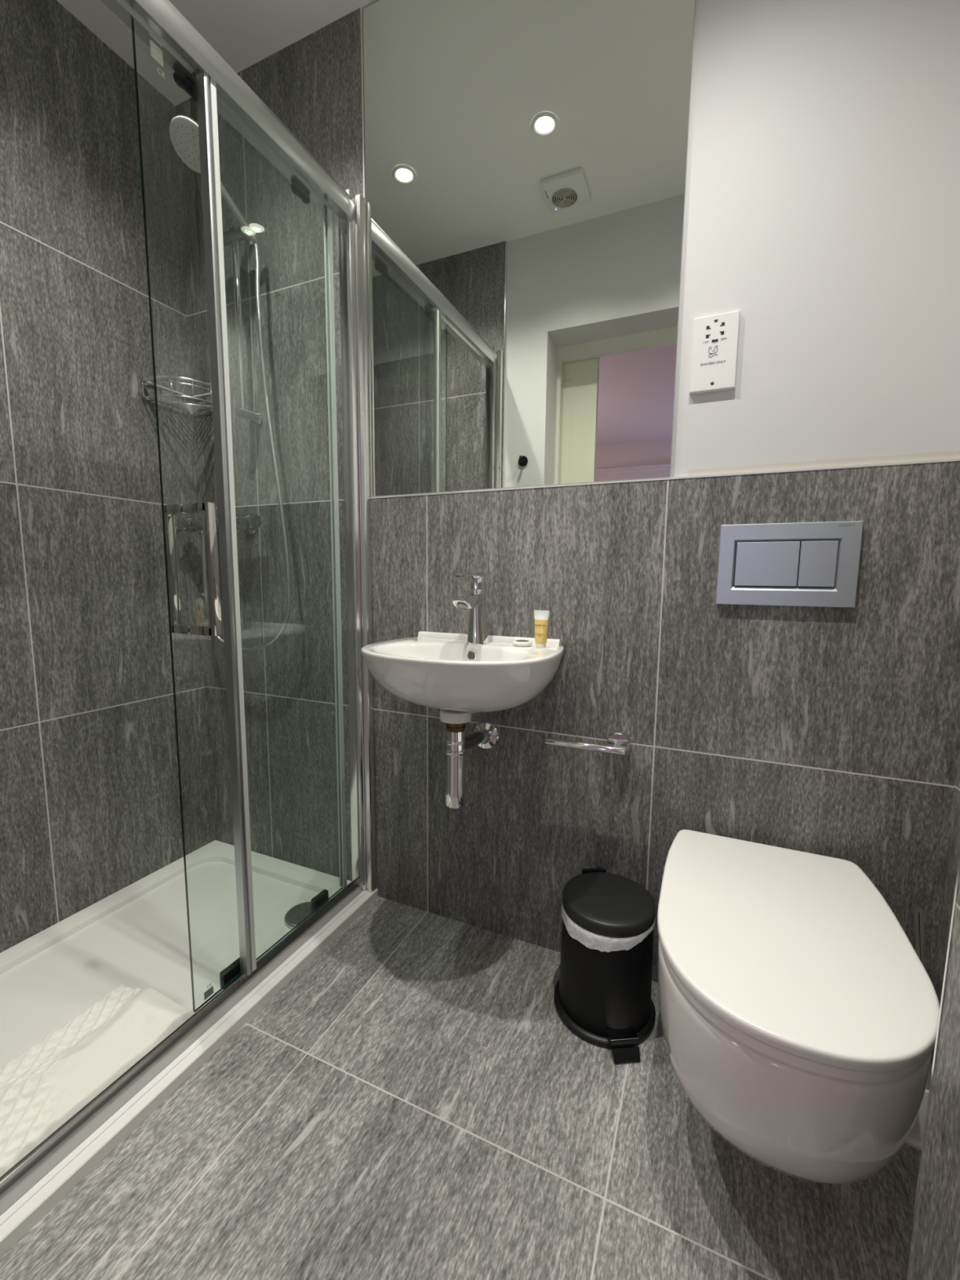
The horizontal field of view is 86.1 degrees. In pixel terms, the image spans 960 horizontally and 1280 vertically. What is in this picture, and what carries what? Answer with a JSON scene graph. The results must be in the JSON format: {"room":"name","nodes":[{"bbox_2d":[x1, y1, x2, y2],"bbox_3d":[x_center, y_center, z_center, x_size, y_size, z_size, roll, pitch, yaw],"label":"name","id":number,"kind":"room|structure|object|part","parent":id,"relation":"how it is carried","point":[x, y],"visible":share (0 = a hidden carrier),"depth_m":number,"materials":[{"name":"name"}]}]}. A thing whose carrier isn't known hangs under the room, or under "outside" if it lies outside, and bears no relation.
{"room":"bathroom","nodes":[
{"label":"bathroom","id":0,"kind":"room"},
{"bbox_2d":[0,0,215,952],"bbox_3d":[-1.204,-0.388,1.230,0.100,2.384,1.088,4,7,24],"label":"wall","id":1,"kind":"structure","parent":0,"point":[90,801],"depth_m":1.40,"materials":[{"name":"tile"}]},
{"bbox_2d":[57,0,380,105],"bbox_3d":[-0.226,-1.550,0.658,2.215,0.080,1.310,4,7,24],"label":"ceiling","id":2,"kind":"structure","parent":0,"point":[243,33],"depth_m":1.33,"materials":[{"name":"white paint"}]},
{"bbox_2d":[0,896,921,1279],"bbox_3d":[-0.251,0.896,0.952,2.215,0.080,1.310,4,7,24],"label":"floor","id":3,"kind":"structure","parent":0,"point":[417,1101],"depth_m":0.85,"materials":[{"name":"tile"}]},
{"bbox_2d":[0,840,377,1257],"bbox_3d":[-0.827,0.800,1.260,0.700,0.025,0.976,4,7,24],"label":"shower tray","id":4,"kind":"object","parent":3,"relation":"on","point":[136,935],"visible":0.6,"depth_m":1.31,"materials":[{"name":"white ceramic"}]},
{"bbox_2d":[0,983,197,1177],"bbox_3d":[-0.796,0.813,0.980,0.237,0.056,0.415,4,7,24],"label":"bath mat","id":5,"kind":"object","parent":4,"relation":"on","point":[42,1088],"visible":0.97,"depth_m":0.98,"materials":[{"name":"white fabric"}]},
{"bbox_2d":[0,0,376,1226],"bbox_3d":[-0.552,-0.153,1.027,0.131,1.929,0.974,4,7,24],"label":"shower enclosure","id":6,"kind":"object","parent":4,"relation":"on","point":[198,68],"visible":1,"depth_m":1.09,"materials":[{"name":"clear glass"}]},
{"bbox_3d":[-0.559,0.782,1.138,0.047,0.047,0.970,4,7,24],"label":"rail","id":7,"kind":"part","parent":6,"relation":"part of","materials":[{"name":"grey metal"}]},
{"bbox_3d":[-0.563,-0.136,1.003,0.131,0.252,0.017,4,7,24],"label":"handle","id":8,"kind":"part","parent":6,"relation":"part of","materials":[{"name":"grey metal"}]},
{"bbox_3d":[-0.536,-1.073,0.914,0.055,0.074,0.926,4,7,24],"label":"rail","id":9,"kind":"part","parent":6,"relation":"part of","materials":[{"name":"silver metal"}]},
{"bbox_3d":[-0.490,-0.153,1.184,0.006,1.824,0.483,4,7,24],"label":"sliding door","id":10,"kind":"part","parent":6,"relation":"part of","materials":[{"name":"clear glass"}]},
{"bbox_3d":[-0.436,-0.168,1.249,0.006,1.818,0.418,4,7,24],"label":"fixed pane","id":11,"kind":"part","parent":6,"relation":"part of","materials":[{"name":"clear glass"}]},
{"bbox_2d":[554,867,655,1062],"bbox_3d":[0.279,0.702,1.146,0.225,0.270,0.251,4,7,24],"label":"pedal bin","id":12,"kind":"object","parent":3,"relation":"on","point":[602,990],"visible":1,"depth_m":1.08,"materials":[{"name":"black plastic"}]},
{"bbox_3d":[0.285,0.581,1.144,0.200,0.030,0.200,4,7,24],"label":"lid","id":13,"kind":"part","parent":12,"relation":"part of","materials":[{"name":"black plastic"}]},
{"bbox_3d":[0.293,0.811,1.058,0.059,0.001,0.025,0,7,-5],"label":"pedal plate","id":14,"kind":"part","parent":12,"relation":"part of","materials":[{"name":"black metal"}]},
{"bbox_2d":[904,906,932,1151],"bbox_3d":[0.780,0.668,0.901,0.106,0.405,0.106,4,7,24],"label":"toilet brush","id":15,"kind":"object","parent":3,"relation":"on","point":[915,1138],"visible":0.12,"depth_m":0.89,"materials":[{"name":"white plastic"}]},
{"bbox_2d":[904,1063,932,1151],"bbox_3d":[0.779,0.818,0.919,0.106,0.104,0.106,4,7,24],"label":"pot","id":16,"kind":"object","parent":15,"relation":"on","point":[915,1138],"depth_m":0.88,"materials":[{"name":"white plastic"}]},
{"bbox_3d":[0.769,0.643,0.904,0.041,0.355,0.015,4,8,28],"label":"handle","id":17,"kind":"part","parent":15,"relation":"part of","materials":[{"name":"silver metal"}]},
{"bbox_2d":[175,0,959,982],"bbox_3d":[0.005,-0.390,1.350,2.215,2.384,0.110,4,7,24],"label":"wall","id":18,"kind":"structure","parent":0,"point":[822,197],"depth_m":1.11,"materials":[{"name":"grey tile"}]},
{"bbox_2d":[141,375,212,413],"bbox_3d":[-0.893,-0.746,1.558,0.166,0.057,0.166,4,7,24],"label":"basket","id":19,"kind":"object","parent":18,"relation":"attached to","point":[190,408],"visible":0.8,"depth_m":1.55,"materials":[{"name":"silver metal"}]},
{"bbox_2d":[176,516,204,535],"bbox_3d":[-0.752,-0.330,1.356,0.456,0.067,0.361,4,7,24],"label":"shower valve","id":20,"kind":"object","parent":18,"relation":"attached to","point":[188,524],"depth_m":1.61,"materials":[{"name":"silver metal"}]},
{"bbox_3d":[-0.940,-0.351,1.614,0.016,0.038,0.028,4,7,24],"label":"lever","id":21,"kind":"part","parent":20,"relation":"part of","materials":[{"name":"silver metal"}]},
{"bbox_3d":[-0.919,-0.368,1.636,0.042,0.047,0.047,4,7,24],"label":"knob","id":22,"kind":"part","parent":20,"relation":"part of","materials":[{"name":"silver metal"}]},
{"bbox_2d":[198,529,204,535],"bbox_3d":[-0.876,-0.338,1.620,0.022,0.017,0.022,4,7,24],"label":"outlet","id":23,"kind":"object","parent":20,"relation":"attached to","point":[200,531],"depth_m":1.61,"materials":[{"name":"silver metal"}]},
{"bbox_2d":[222,217,262,425],"bbox_3d":[-0.697,-0.917,1.495,0.112,0.542,0.084,4,7,24],"label":"shower rail","id":24,"kind":"object","parent":18,"relation":"attached to","point":[236,233],"visible":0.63,"depth_m":1.47,"materials":[{"name":"silver metal"}]},
{"bbox_2d":[168,115,291,652],"bbox_3d":[-0.752,-0.613,1.433,0.361,1.330,0.221,4,7,24],"label":"shower","id":25,"kind":"object","parent":24,"relation":"attached to","point":[183,129],"visible":0.72,"depth_m":1.44,"materials":[{"name":"silver metal"}]},
{"bbox_3d":[-0.665,-1.168,1.357,0.023,0.137,0.162,5,8,31],"label":"handle","id":26,"kind":"part","parent":25,"relation":"part of","materials":[{"name":"silver metal"}]},
{"bbox_3d":[-0.694,-0.916,1.476,0.019,0.527,0.019,4,7,24],"label":"rail","id":27,"kind":"part","parent":24,"relation":"part of","materials":[{"name":"silver metal"}]},
{"bbox_2d":[235,513,261,533],"bbox_3d":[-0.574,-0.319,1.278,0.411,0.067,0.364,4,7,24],"label":"shower valve","id":28,"kind":"object","parent":18,"relation":"attached to","point":[249,523],"depth_m":1.52,"materials":[{"name":"silver metal"}]},
{"bbox_3d":[-0.690,-0.335,1.505,0.016,0.038,0.028,4,7,24],"label":"lever","id":29,"kind":"part","parent":28,"relation":"part of","materials":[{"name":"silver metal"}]},
{"bbox_3d":[-0.689,-0.354,1.535,0.049,0.047,0.047,4,7,24],"label":"knob","id":30,"kind":"part","parent":28,"relation":"part of","materials":[{"name":"silver metal"}]},
{"bbox_2d":[360,631,564,724],"bbox_3d":[-0.052,0.094,1.181,0.451,0.180,0.345,4,7,24],"label":"basin","id":31,"kind":"object","parent":18,"relation":"attached to","point":[443,672],"visible":1,"depth_m":1.07,"materials":[{"name":"white ceramic"}]},
{"bbox_2d":[452,571,488,644],"bbox_3d":[-0.022,-0.075,1.226,0.056,0.176,0.136,4,7,24],"label":"tap","id":32,"kind":"object","parent":31,"relation":"on","point":[474,600],"visible":1,"depth_m":1.24,"materials":[{"name":"silver metal"}]},
{"bbox_3d":[-0.026,-0.096,1.212,0.044,0.041,0.111,4,7,24],"label":"spout","id":33,"kind":"part","parent":32,"relation":"part of","materials":[{"name":"silver metal"}]},
{"bbox_3d":[-0.022,-0.156,1.214,0.033,0.014,0.113,4,7,24],"label":"lever blade","id":34,"kind":"part","parent":32,"relation":"part of","materials":[{"name":"silver metal"}]},
{"bbox_2d":[444,721,498,808],"bbox_3d":[-0.025,0.278,1.268,0.074,0.205,0.206,4,7,24],"label":"trap","id":35,"kind":"object","parent":31,"relation":"attached to","point":[485,735],"visible":0.95,"depth_m":1.19,"materials":[{"name":"silver metal"}]},
{"bbox_2d":[512,640,532,646],"bbox_3d":[0.101,0.007,1.231,0.047,0.014,0.047,4,7,24],"label":"soap bar","id":36,"kind":"object","parent":31,"relation":"on","point":[517,642],"visible":1,"depth_m":1.21,"materials":[{"name":"white"}]},
{"bbox_2d":[533,609,549,647],"bbox_3d":[0.144,-0.026,1.206,0.037,0.087,0.028,4,7,24],"label":"toiletry tube","id":37,"kind":"object","parent":31,"relation":"on","point":[541,617],"visible":1,"depth_m":1.20,"materials":[{"name":"beige plastic"}]},
{"bbox_2d":[363,0,695,497],"bbox_3d":[0.061,-0.966,1.204,0.785,1.190,0.010,4,7,24],"label":"wall mirror","id":38,"kind":"object","parent":18,"relation":"attached to","point":[526,161],"visible":1,"depth_m":1.19,"materials":[{"name":"silver mirror"}]},
{"bbox_2d":[545,729,631,755],"bbox_3d":[0.255,0.237,1.208,0.188,0.053,0.076,4,7,24],"label":"toilet roll holder","id":39,"kind":"object","parent":18,"relation":"attached to","point":[619,742],"visible":1,"depth_m":1.18,"materials":[{"name":"silver metal"}]},
{"bbox_3d":[0.241,0.245,1.183,0.183,0.017,0.017,4,7,24],"label":"arm","id":40,"kind":"part","parent":39,"relation":"part of","materials":[{"name":"silver metal"}]},
{"bbox_3d":[0.312,0.245,1.172,0.016,0.016,0.038,4,7,24],"label":"post","id":41,"kind":"part","parent":39,"relation":"part of","materials":[{"name":"silver metal"}]},
{"bbox_2d":[360,5,959,498],"bbox_3d":[0.304,-0.952,1.095,1.328,1.202,0.010,4,7,24],"label":"trim","id":42,"kind":"structure","parent":18,"relation":"attached to","point":[362,7],"depth_m":1.20,"materials":[{"name":"white metal"}]},
{"bbox_2d":[688,310,740,395],"bbox_3d":[0.482,-0.590,1.057,0.087,0.148,0.013,4,7,24],"label":"socket","id":43,"kind":"object","parent":18,"relation":"attached to","point":[714,349],"visible":1,"depth_m":1.05,"materials":[{"name":"white plastic"}]},
{"bbox_2d":[715,520,863,607],"bbox_3d":[0.617,-0.152,1.038,0.246,0.165,0.011,4,7,24],"label":"flush plate","id":44,"kind":"object","parent":18,"relation":"attached to","point":[798,564],"visible":1,"depth_m":1.03,"materials":[{"name":"silver metal"}]},
{"bbox_2d":[657,829,939,1183],"bbox_3d":[0.497,0.616,0.883,0.366,0.321,0.549,4,7,24],"label":"toilet","id":45,"kind":"object","parent":18,"relation":"attached to","point":[799,1015],"visible":0.99,"depth_m":0.70,"materials":[{"name":"white ceramic"}]},
{"bbox_3d":[0.498,0.635,0.889,0.358,0.281,0.543,4,7,24],"label":"bowl","id":46,"kind":"part","parent":45,"relation":"part of","materials":[{"name":"white ceramic"}]},
{"bbox_3d":[0.492,0.486,0.855,0.358,0.016,0.514,4,7,24],"label":"seat","id":47,"kind":"part","parent":45,"relation":"part of","materials":[{"name":"white plastic"}]},
{"bbox_3d":[0.493,0.467,0.853,0.366,0.018,0.522,4,7,24],"label":"lid","id":48,"kind":"part","parent":45,"relation":"part of","materials":[{"name":"white plastic"}]},
{"bbox_2d":[907,878,959,1279],"bbox_3d":[0.499,-0.250,0.225,0.211,2.384,0.413,4,7,24],"label":"wall pier","id":49,"kind":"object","parent":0,"point":[935,1246],"depth_m":0.52,"materials":[{"name":"grey tile"}]},
{"bbox_2d":[904,854,959,1279],"bbox_3d":[0.485,0.318,0.525,0.011,1.184,0.004,4,7,24],"label":"trim","id":50,"kind":"structure","parent":49,"relation":"attached to","point":[958,867],"depth_m":0.54,"materials":[{"name":"white metal"}]},
{"bbox_2d":[930,757,959,1063],"bbox_3d":[0.731,-0.267,0.386,0.100,2.384,1.098,4,7,24],"label":"wall","id":51,"kind":"structure","parent":0,"point":[953,850],"depth_m":0.97,"materials":[{"name":"grey tile"}]}
]}

